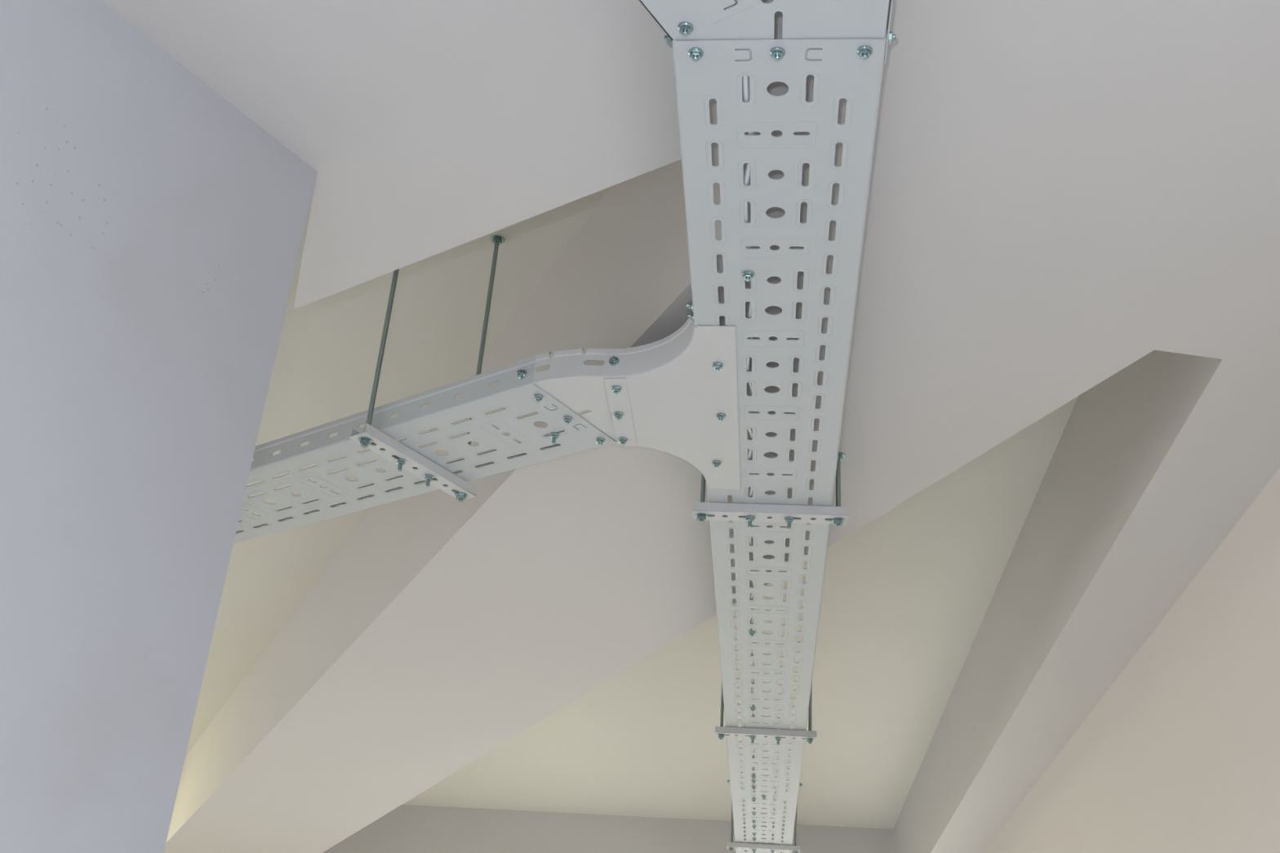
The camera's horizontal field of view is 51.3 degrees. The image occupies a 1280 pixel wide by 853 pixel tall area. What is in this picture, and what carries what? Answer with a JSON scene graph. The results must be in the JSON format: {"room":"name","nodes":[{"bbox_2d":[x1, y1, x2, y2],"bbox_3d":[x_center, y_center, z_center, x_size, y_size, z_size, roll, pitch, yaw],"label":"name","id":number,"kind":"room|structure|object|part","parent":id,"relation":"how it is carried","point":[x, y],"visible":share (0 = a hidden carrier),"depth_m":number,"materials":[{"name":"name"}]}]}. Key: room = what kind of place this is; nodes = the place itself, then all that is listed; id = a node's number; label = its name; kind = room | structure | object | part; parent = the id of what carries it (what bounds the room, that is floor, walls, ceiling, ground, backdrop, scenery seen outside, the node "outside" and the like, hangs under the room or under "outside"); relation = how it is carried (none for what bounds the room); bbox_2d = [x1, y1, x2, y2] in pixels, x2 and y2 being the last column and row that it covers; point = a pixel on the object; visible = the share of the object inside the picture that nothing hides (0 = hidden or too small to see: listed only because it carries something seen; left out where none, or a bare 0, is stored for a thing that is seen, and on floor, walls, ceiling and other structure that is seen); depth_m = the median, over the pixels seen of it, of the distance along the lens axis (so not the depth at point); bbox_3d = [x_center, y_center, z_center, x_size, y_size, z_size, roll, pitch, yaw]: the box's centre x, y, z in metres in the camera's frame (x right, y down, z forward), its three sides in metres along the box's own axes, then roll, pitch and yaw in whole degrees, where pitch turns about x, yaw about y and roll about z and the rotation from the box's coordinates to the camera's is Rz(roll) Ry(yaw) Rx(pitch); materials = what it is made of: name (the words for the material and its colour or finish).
{"room":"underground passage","nodes":[
{"label":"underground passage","id":0,"kind":"room"},
{"bbox_2d":[0,0,317,852],"bbox_3d":[-1.430,0.234,0.018,0.350,2.600,3.011,-14,-33,30],"label":"wall","id":1,"kind":"structure","parent":0,"point":[152,231],"depth_m":1.30,"materials":[{"name":"paint"}]},
{"bbox_2d":[100,0,1279,852],"bbox_3d":[-2.407,-0.369,2.211,7.162,0.390,10.360,1,-28,6],"label":"ceiling beam","id":2,"kind":"structure","parent":1,"relation":"attached to","point":[1068,200],"depth_m":1.94,"materials":[{"name":"paint"}]},
{"bbox_2d":[692,452,848,528],"bbox_3d":[0.213,0.104,2.177,0.250,0.135,0.035,2,-28,5],"label":"hanger","id":3,"kind":"object","parent":2,"relation":"hanging from","point":[702,511],"visible":0.86,"depth_m":2.15,"materials":[{"name":"silver metal"}]},
{"bbox_2d":[694,512,707,518],"bbox_3d":[0.100,0.145,2.164,0.021,0.002,0.021,-2,-28,11],"label":"washer","id":4,"kind":"object","parent":3,"relation":"in","point":[697,515],"depth_m":2.16,"materials":[{"name":"silver metal"}]},
{"bbox_3d":[0.103,0.098,2.189,0.008,0.128,0.008,2,-28,5],"label":"threaded rod","id":5,"kind":"part","parent":3,"relation":"part of","materials":[{"name":"silver metal"}]},
{"bbox_2d":[831,517,844,522],"bbox_3d":[0.319,0.151,2.144,0.021,0.002,0.021,-2,-28,11],"label":"washer","id":6,"kind":"object","parent":3,"relation":"in","point":[833,519],"depth_m":2.14,"materials":[{"name":"silver metal"}]},
{"bbox_3d":[0.323,0.104,2.169,0.008,0.128,0.008,2,-28,5],"label":"threaded rod","id":7,"kind":"part","parent":3,"relation":"part of","materials":[{"name":"silver metal"}]},
{"bbox_2d":[186,176,1078,829],"bbox_3d":[-2.389,-0.607,2.337,7.162,0.150,10.360,1,-28,6],"label":"ceiling","id":8,"kind":"structure","parent":0,"point":[907,595],"depth_m":4.02,"materials":[{"name":"beige paint"}]},
{"bbox_2d":[349,235,504,502],"bbox_3d":[-0.334,-0.150,2.192,0.035,0.525,0.250,-15,-34,32],"label":"hanger","id":9,"kind":"object","parent":8,"relation":"hanging from","point":[373,439],"visible":0.92,"depth_m":2.09,"materials":[{"name":"silver metal"}]},
{"bbox_2d":[358,436,372,444],"bbox_3d":[-0.412,0.021,2.001,0.021,0.002,0.021,8,-28,-7],"label":"washer","id":10,"kind":"object","parent":9,"relation":"in","point":[362,440],"depth_m":1.99,"materials":[{"name":"silver metal"}]},
{"bbox_3d":[-0.396,-0.198,2.117,0.008,0.518,0.008,-15,-34,32],"label":"threaded rod","id":11,"kind":"part","parent":9,"relation":"part of","materials":[{"name":"silver metal"}]},
{"bbox_2d":[233,356,616,543],"bbox_3d":[-1.320,0.301,2.722,3.000,0.061,0.211,-15,-34,32],"label":"cable tray","id":12,"kind":"object","parent":9,"relation":"on","point":[478,398],"visible":0.48,"depth_m":2.06,"materials":[{"name":"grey metal"}]},
{"bbox_2d":[515,347,617,444],"bbox_3d":[-0.094,-0.040,1.930,0.152,0.045,0.212,1,-28,6],"label":"cable tray bend","id":13,"kind":"object","parent":12,"relation":"on","point":[580,387],"visible":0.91,"depth_m":1.85,"materials":[{"name":"silver metal"}]},
{"bbox_2d":[454,492,467,497],"bbox_3d":[-0.289,0.111,2.153,0.021,0.002,0.021,8,-28,-7],"label":"washer","id":14,"kind":"object","parent":9,"relation":"in","point":[457,495],"depth_m":2.15,"materials":[{"name":"silver metal"}]},
{"bbox_3d":[-0.272,-0.108,2.269,0.008,0.518,0.008,-15,-34,32],"label":"threaded rod","id":15,"kind":"part","parent":9,"relation":"part of","materials":[{"name":"silver metal"}]},
{"bbox_2d":[727,703,799,852],"bbox_3d":[0.441,1.242,4.703,0.250,0.525,0.035,2,-28,5],"label":"hanger","id":16,"kind":"object","parent":8,"relation":"hanging from","point":[731,846],"visible":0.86,"depth_m":4.58,"materials":[{"name":"silver metal"}]},
{"bbox_3d":[0.331,1.236,4.714,0.008,0.518,0.008,2,-28,5],"label":"threaded rod","id":17,"kind":"part","parent":16,"relation":"part of","materials":[{"name":"silver metal"}]},
{"bbox_2d":[731,792,797,852],"bbox_3d":[0.475,1.716,5.146,0.200,0.056,2.740,1,-28,6],"label":"cable tray","id":18,"kind":"object","parent":16,"relation":"on","point":[752,818],"visible":0.88,"depth_m":4.24,"materials":[{"name":"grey metal"}]},
{"bbox_3d":[0.550,1.242,4.695,0.008,0.518,0.008,2,-28,5],"label":"threaded rod","id":19,"kind":"part","parent":16,"relation":"part of","materials":[{"name":"silver metal"}]},
{"bbox_2d":[715,681,816,745],"bbox_3d":[0.328,0.557,3.430,0.250,0.525,0.035,2,-28,5],"label":"hanger","id":20,"kind":"object","parent":8,"relation":"hanging from","point":[721,731],"visible":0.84,"depth_m":3.31,"materials":[{"name":"silver metal"}]},
{"bbox_3d":[0.219,0.551,3.441,0.008,0.518,0.008,2,-28,5],"label":"threaded rod","id":21,"kind":"part","parent":20,"relation":"part of","materials":[{"name":"silver metal"}]},
{"bbox_2d":[663,27,895,795],"bbox_3d":[0.249,0.347,2.598,0.219,0.054,3.063,1,-28,6],"label":"cable tray","id":22,"kind":"object","parent":20,"relation":"on","point":[851,69],"visible":0.96,"depth_m":1.62,"materials":[{"name":"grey metal"}]},
{"bbox_2d":[604,311,740,489],"bbox_3d":[0.051,-0.031,1.911,0.182,0.056,0.478,1,-28,6],"label":"tray tee","id":23,"kind":"object","parent":22,"relation":"attached to","point":[675,394],"visible":0.98,"depth_m":1.86,"materials":[{"name":"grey metal"}]},
{"bbox_2d":[742,75,755,838],"bbox_3d":[0.322,0.980,3.758,0.024,0.008,5.626,1,-28,6],"label":"cable","id":24,"kind":"object","parent":22,"relation":"in","point":[745,85],"visible":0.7,"depth_m":1.65,"materials":[{"name":"white plastic"}]},
{"bbox_2d":[639,0,893,64],"bbox_3d":[-0.020,-0.500,1.046,0.220,0.054,0.724,-14,-33,30],"label":"tray elbow","id":25,"kind":"object","parent":22,"relation":"attached to","point":[681,20],"visible":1,"depth_m":1.22,"materials":[{"name":"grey metal"}]},
{"bbox_3d":[0.438,0.557,3.422,0.008,0.518,0.008,2,-28,5],"label":"threaded rod","id":26,"kind":"part","parent":20,"relation":"part of","materials":[{"name":"silver metal"}]},
{"bbox_2d":[982,467,1279,852],"bbox_3d":[0.984,1.021,1.163,0.150,2.600,10.360,1,-28,6],"label":"wall","id":27,"kind":"structure","parent":0,"point":[1180,753],"depth_m":2.55,"materials":[{"name":"paint"}]}
]}

